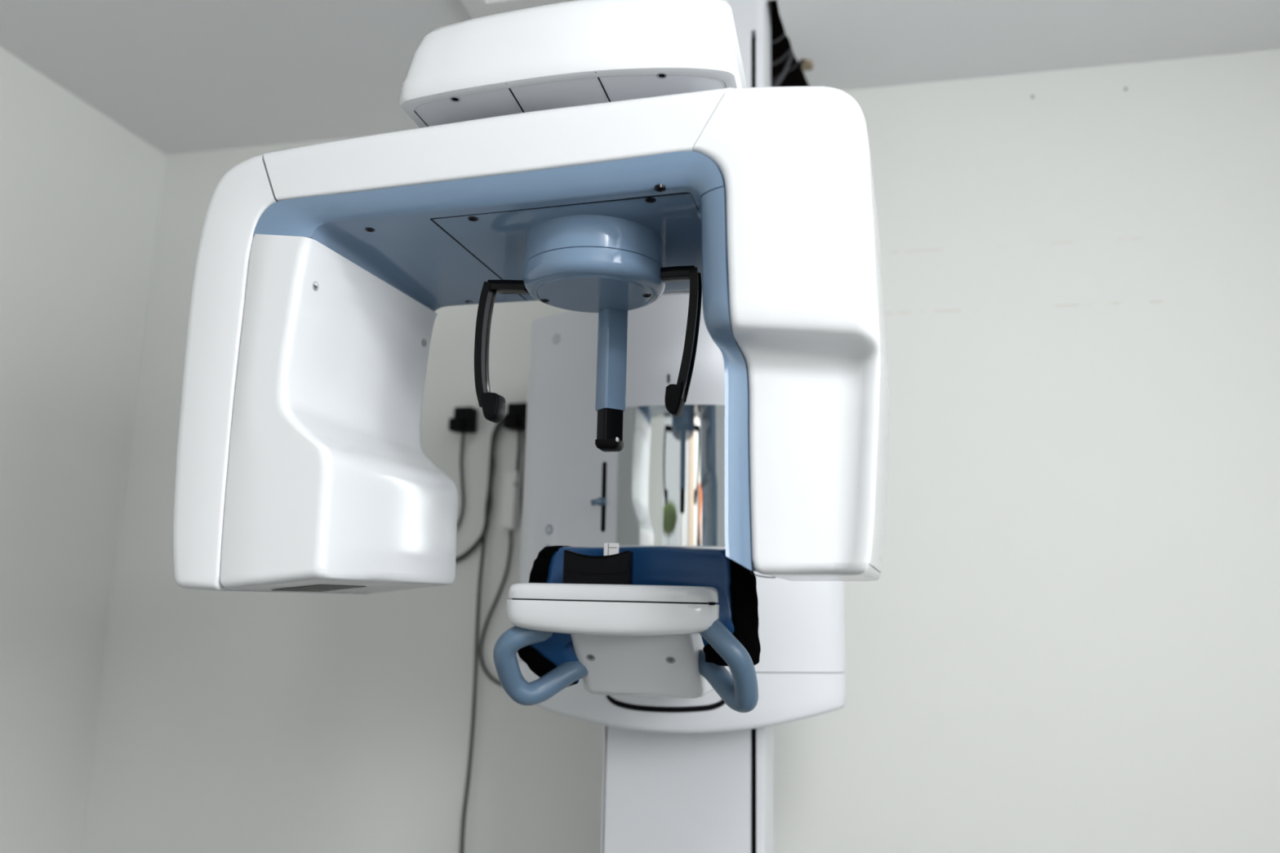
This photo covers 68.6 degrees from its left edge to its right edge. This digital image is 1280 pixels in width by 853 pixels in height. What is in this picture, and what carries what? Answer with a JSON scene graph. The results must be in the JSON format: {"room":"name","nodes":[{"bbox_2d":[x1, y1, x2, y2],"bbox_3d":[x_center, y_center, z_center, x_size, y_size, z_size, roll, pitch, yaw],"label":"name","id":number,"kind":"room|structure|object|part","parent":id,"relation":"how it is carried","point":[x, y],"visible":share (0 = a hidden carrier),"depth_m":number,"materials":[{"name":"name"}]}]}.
{"room":"radiology room","nodes":[
{"label":"radiology room","id":0,"kind":"room"},
{"bbox_2d":[0,46,165,852],"bbox_3d":[-2.035,0.141,0.969,0.100,2.786,3.820,-1,-11,13],"label":"wall","id":1,"kind":"structure","parent":0,"point":[80,192],"depth_m":2.61,"materials":[{"name":"grey paint"}]},
{"bbox_2d":[0,0,1279,155],"bbox_3d":[-0.042,-1.257,0.833,4.100,0.001,3.920,-1,-11,13],"label":"ceiling","id":2,"kind":"structure","parent":0,"point":[180,76],"depth_m":2.38,"materials":[{"name":"white paint"}]},
{"bbox_2d":[460,0,577,18],"bbox_3d":[-0.175,-1.051,1.912,0.600,0.019,0.600,-1,-11,13],"label":"ceiling panel","id":3,"kind":"object","parent":2,"relation":"attached to","point":[476,8],"visible":0.6,"depth_m":2.21,"materials":[{"name":"white paint"}]},
{"bbox_2d":[801,58,813,71],"bbox_3d":[0.436,-0.941,2.445,0.031,0.015,0.042,-1,-11,13],"label":"flap","id":4,"kind":"object","parent":2,"relation":"attached to","point":[806,64],"visible":1,"depth_m":2.44,"materials":[{"name":"beige"}]},
{"bbox_2d":[80,48,1279,852],"bbox_3d":[0.344,0.461,2.410,4.100,2.786,0.100,-1,-11,13],"label":"wall","id":5,"kind":"structure","parent":0,"point":[1066,639],"depth_m":2.34,"materials":[{"name":"grey paint"}]},
{"bbox_2d":[448,406,477,528],"bbox_3d":[-0.529,0.144,2.588,0.133,0.398,0.054,-1,-11,13],"label":"plug adapter","id":6,"kind":"object","parent":5,"relation":"attached to","point":[464,420],"visible":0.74,"depth_m":2.59,"materials":[{"name":"black plastic"}]},
{"bbox_3d":[-0.539,0.179,2.593,0.110,0.330,0.029,-1,-11,13],"label":"cord","id":7,"kind":"part","parent":6,"relation":"part of","materials":[{"name":"grey plastic"}]},
{"bbox_2d":[455,402,527,852],"bbox_3d":[-0.426,0.555,2.485,0.281,1.253,0.057,-1,-11,13],"label":"cable","id":8,"kind":"object","parent":5,"relation":"attached to","point":[515,419],"visible":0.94,"depth_m":2.55,"materials":[{"name":"black rubber"}]},
{"bbox_3d":[-0.443,0.175,2.575,0.223,0.414,0.032,-3,-11,20],"label":"cord","id":9,"kind":"part","parent":8,"relation":"part of","materials":[{"name":"grey plastic"}]},
{"bbox_3d":[-0.400,0.577,2.480,0.106,1.209,0.017,-4,-12,25],"label":"cord","id":10,"kind":"part","parent":8,"relation":"part of","materials":[{"name":"grey plastic"}]},
{"bbox_3d":[-0.332,0.072,2.564,0.012,0.127,0.027,3,-11,-8],"label":"cord","id":11,"kind":"part","parent":8,"relation":"part of","materials":[{"name":"grey plastic"}]},
{"bbox_3d":[-0.304,0.298,2.518,0.048,0.588,0.030,-1,-11,13],"label":"cord","id":12,"kind":"part","parent":8,"relation":"part of","materials":[{"name":"grey plastic"}]},
{"bbox_2d":[479,471,520,686],"bbox_3d":[-0.336,0.404,2.502,0.185,0.574,0.040,-1,-11,13],"label":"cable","id":13,"kind":"object","parent":5,"relation":"attached to","point":[512,484],"visible":0.8,"depth_m":2.52,"materials":[{"name":"white plastic"}]},
{"bbox_3d":[-0.336,0.482,2.496,0.185,0.419,0.013,-1,-11,13],"label":"cord","id":14,"kind":"part","parent":13,"relation":"part of","materials":[{"name":"grey plastic"}]},
{"bbox_2d":[770,0,809,86],"bbox_3d":[0.358,-1.363,2.471,1.200,0.778,1.400,-1,-11,13],"label":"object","id":15,"kind":"structure","parent":0,"point":[796,77],"depth_m":3.15,"materials":[{"name":"black"}]},
{"bbox_2d":[770,31,786,44],"bbox_3d":[0.360,-1.036,2.499,0.006,0.032,0.286,8,-12,-30],"label":"wire","id":16,"kind":"object","parent":15,"relation":"in","point":[784,34],"visible":0.22,"depth_m":2.48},
{"bbox_2d":[771,59,800,84],"bbox_3d":[0.451,-1.073,2.788,0.004,0.029,0.282,5,-11,-20],"label":"wire","id":17,"kind":"object","parent":15,"relation":"in","point":[795,65],"visible":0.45,"depth_m":2.80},
{"bbox_3d":[0.722,-1.079,2.470,0.500,0.160,0.060,-1,-11,13],"label":"ceiling","id":18,"kind":"structure","parent":15,"relation":"attached to","visible":0},
{"bbox_2d":[770,47,792,66],"bbox_3d":[0.389,-1.040,2.644,0.008,0.033,0.377,6,-12,-25],"label":"wire","id":19,"kind":"object","parent":18,"relation":"attached to","point":[790,50],"visible":0.26,"depth_m":2.62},
{"bbox_2d":[773,50,794,86],"bbox_3d":[0.421,-1.046,2.769,0.011,0.036,0.549,2,-11,-6],"label":"wire","id":20,"kind":"object","parent":18,"relation":"attached to","point":[792,54],"visible":0.42,"depth_m":2.73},
{"bbox_3d":[-0.105,1.521,0.319,4.100,0.080,3.920,-1,-11,13],"label":"floor","id":21,"kind":"structure","parent":0,"visible":0},
{"bbox_2d":[172,0,889,852],"bbox_3d":[-0.058,0.248,1.638,0.948,2.906,1.190,-1,-11,13],"label":"machine","id":22,"kind":"object","parent":21,"relation":"on","point":[715,375],"depth_m":1.26,"materials":[{"name":"white plastic"}]},
{"bbox_3d":[-0.216,-0.114,1.318,0.025,0.183,0.028,-2,-11,17],"label":"support arm","id":23,"kind":"part","parent":22,"relation":"part of","materials":[{"name":"black plastic"}]},
{"bbox_3d":[-0.008,-0.367,1.621,0.420,0.029,0.908,-1,-11,13],"label":"head plate","id":24,"kind":"part","parent":22,"relation":"part of","materials":[{"name":"plastic"}]},
{"bbox_3d":[-0.075,0.148,1.846,0.013,0.015,0.012,-6,-13,36],"label":"slide lever","id":25,"kind":"part","parent":22,"relation":"part of","materials":[{"name":"blue plastic"}]},
{"bbox_3d":[-0.041,-0.099,1.354,0.036,0.156,0.030,8,-12,-32],"label":"forehead rod","id":26,"kind":"part","parent":22,"relation":"part of","materials":[{"name":"blue plastic"}]},
{"bbox_2d":[506,598,719,635],"bbox_3d":[-0.049,0.275,1.352,0.319,0.052,0.074,-1,-11,13],"label":"tray","id":27,"kind":"object","parent":22,"relation":"on","point":[529,616],"depth_m":1.32,"materials":[{"name":"white plastic"}]},
{"bbox_3d":[-0.048,0.240,1.357,0.316,0.023,0.069,-1,-11,13],"label":"table lid","id":28,"kind":"part","parent":22,"relation":"part of","materials":[{"name":"white plastic"}]},
{"bbox_3d":[-0.002,0.299,1.464,0.384,0.221,0.153,-1,-11,13],"label":"lead apron","id":29,"kind":"part","parent":22,"relation":"part of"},
{"bbox_3d":[0.022,0.388,1.557,0.196,0.102,0.360,-1,-11,13],"label":"chin arm","id":30,"kind":"part","parent":22,"relation":"part of","materials":[{"name":"white plastic"}]},
{"bbox_2d":[616,404,725,549],"bbox_3d":[0.058,0.101,1.797,0.213,0.291,0.047,-1,-11,13],"label":"mirror","id":31,"kind":"object","parent":22,"relation":"attached to","point":[670,469],"depth_m":1.80,"materials":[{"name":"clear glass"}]},
{"bbox_3d":[0.064,-0.121,1.241,0.032,0.179,0.028,-1,-11,13],"label":"support arm","id":32,"kind":"part","parent":22,"relation":"part of","materials":[{"name":"black plastic"}]}
]}

